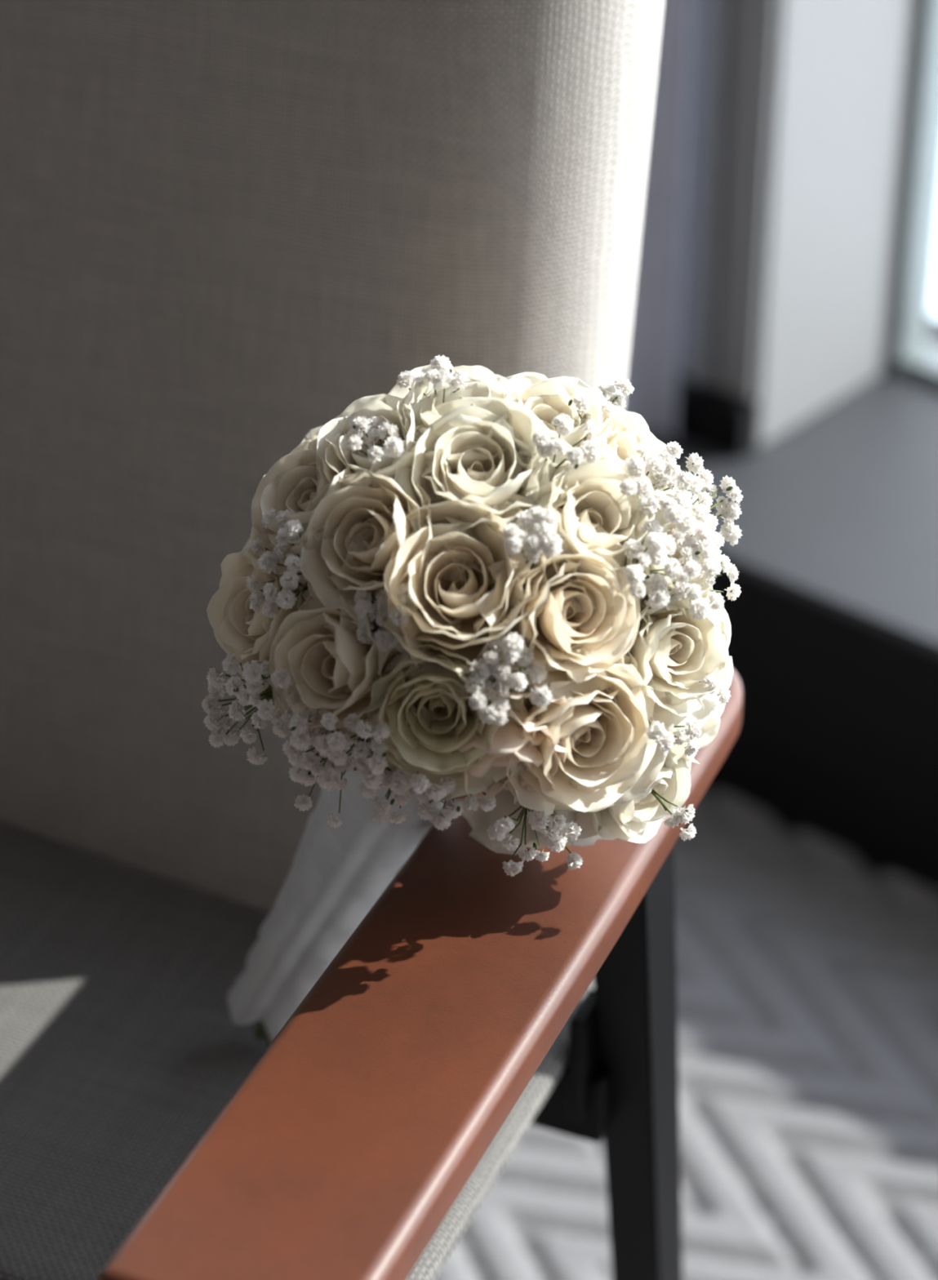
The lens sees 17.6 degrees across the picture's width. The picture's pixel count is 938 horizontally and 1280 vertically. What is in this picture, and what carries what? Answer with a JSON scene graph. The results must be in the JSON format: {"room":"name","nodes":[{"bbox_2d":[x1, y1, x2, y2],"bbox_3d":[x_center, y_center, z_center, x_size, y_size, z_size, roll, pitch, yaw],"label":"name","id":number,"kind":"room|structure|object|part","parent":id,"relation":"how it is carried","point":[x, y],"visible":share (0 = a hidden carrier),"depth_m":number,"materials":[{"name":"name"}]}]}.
{"room":"living room","nodes":[
{"label":"living room","id":0,"kind":"room"},
{"bbox_3d":[-1.226,-1.302,-0.635,6.200,0.120,5.450,25,40,34],"label":"ceiling","id":1,"kind":"structure","parent":0,"visible":0},
{"bbox_2d":[624,0,692,441],"bbox_3d":[-0.091,-1.329,1.885,0.647,2.518,0.056,25,40,34],"label":"curtain","id":2,"kind":"object","parent":1,"relation":"hanging from","point":[653,366],"visible":0.06,"depth_m":2.31,"materials":[{"name":"grey fabric"}]},
{"bbox_3d":[-1.226,1.125,0.907,6.200,0.108,5.450,25,40,34],"label":"floor","id":3,"kind":"structure","parent":0,"visible":0},
{"bbox_2d":[435,791,937,1279],"bbox_3d":[-0.418,0.457,1.847,2.398,0.012,1.749,25,40,34],"label":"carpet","id":4,"kind":"object","parent":3,"relation":"on","point":[807,976],"visible":0.18,"depth_m":2.07,"materials":[{"name":"grey carpet"}]},
{"bbox_2d":[0,0,742,1279],"bbox_3d":[-0.235,0.033,1.429,0.708,1.147,0.692,13,35,19],"label":"armchair","id":5,"kind":"object","parent":4,"relation":"on","point":[228,227],"visible":0.73,"depth_m":1.39,"materials":[{"name":"beige fabric"}]},
{"bbox_3d":[-0.254,0.180,1.479,0.584,0.022,0.316,13,35,19],"label":"seat","id":6,"kind":"part","parent":5,"relation":"part of","materials":[{"name":"beige fabric"}]},
{"bbox_3d":[-0.145,-0.191,1.511,0.485,0.856,0.247,16,36,24],"label":"backrest","id":7,"kind":"part","parent":5,"relation":"part of","materials":[{"name":"grey fabric"}]},
{"bbox_3d":[0.014,0.111,1.244,0.094,0.022,0.522,13,35,19],"label":"armrest","id":8,"kind":"part","parent":5,"relation":"part of","materials":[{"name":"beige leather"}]},
{"bbox_2d":[201,355,742,1044],"bbox_3d":[0.001,0.061,1.256,0.218,0.394,0.209,-2,32,-3],"label":"bouquet","id":9,"kind":"object","parent":5,"relation":"on","point":[495,591],"visible":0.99,"depth_m":1.15,"materials":[{"name":"beige plant"}]},
{"bbox_3d":[-0.059,0.110,1.333,0.084,0.222,0.070,0,32,0],"label":"stem","id":10,"kind":"part","parent":9,"relation":"part of","materials":[{"name":"green plant"}]},
{"bbox_3d":[-0.052,0.114,1.333,0.108,0.221,0.006,24,39,32],"label":"stem","id":11,"kind":"part","parent":9,"relation":"part of","materials":[{"name":"green plant"}]},
{"bbox_3d":[-0.212,0.161,1.571,0.609,0.039,0.020,13,35,19],"label":"rail","id":12,"kind":"part","parent":5,"relation":"part of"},
{"bbox_3d":[0.089,0.285,1.547,0.029,0.596,0.137,13,35,19],"label":"leg","id":13,"kind":"part","parent":5,"relation":"part of","materials":[{"name":"black wood"}]},
{"bbox_2d":[649,314,937,893],"bbox_3d":[0.418,-0.024,2.402,6.200,0.228,0.456,25,40,34],"label":"window sill","id":14,"kind":"structure","parent":3,"relation":"on","point":[833,647],"depth_m":2.28,"materials":[{"name":"stone"}]},
{"bbox_2d":[675,0,919,459],"bbox_3d":[0.259,-1.277,1.799,0.097,2.534,0.242,25,40,34],"label":"wall","id":15,"kind":"structure","parent":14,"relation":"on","point":[799,110],"depth_m":2.33,"materials":[{"name":"paint"}]},
{"bbox_3d":[0.183,-1.256,1.723,0.026,2.488,0.009,25,40,34],"label":"moulding","id":16,"kind":"part","parent":15,"relation":"part of","materials":[{"name":"paint"}]},
{"bbox_3d":[0.184,-0.180,2.397,0.095,0.042,0.019,25,40,34],"label":"skirting","id":17,"kind":"part","parent":15,"relation":"part of","materials":[{"name":"black"}]},
{"bbox_3d":[0.212,-1.243,1.704,0.029,2.488,0.006,25,40,34],"label":"moulding","id":18,"kind":"part","parent":15,"relation":"part of","materials":[{"name":"paint"}]},
{"bbox_2d":[888,0,937,385],"bbox_3d":[1.350,-0.836,1.105,2.629,2.534,0.043,25,40,34],"label":"window","id":19,"kind":"structure","parent":14,"relation":"on","point":[910,353],"depth_m":2.43,"materials":[{"name":"metal"}]},
{"label":"outside","id":20,"kind":"structure","parent":0,"visible":0},
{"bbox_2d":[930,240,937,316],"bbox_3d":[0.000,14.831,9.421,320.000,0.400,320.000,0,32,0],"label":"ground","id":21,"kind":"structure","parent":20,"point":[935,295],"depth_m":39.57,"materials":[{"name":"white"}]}
]}

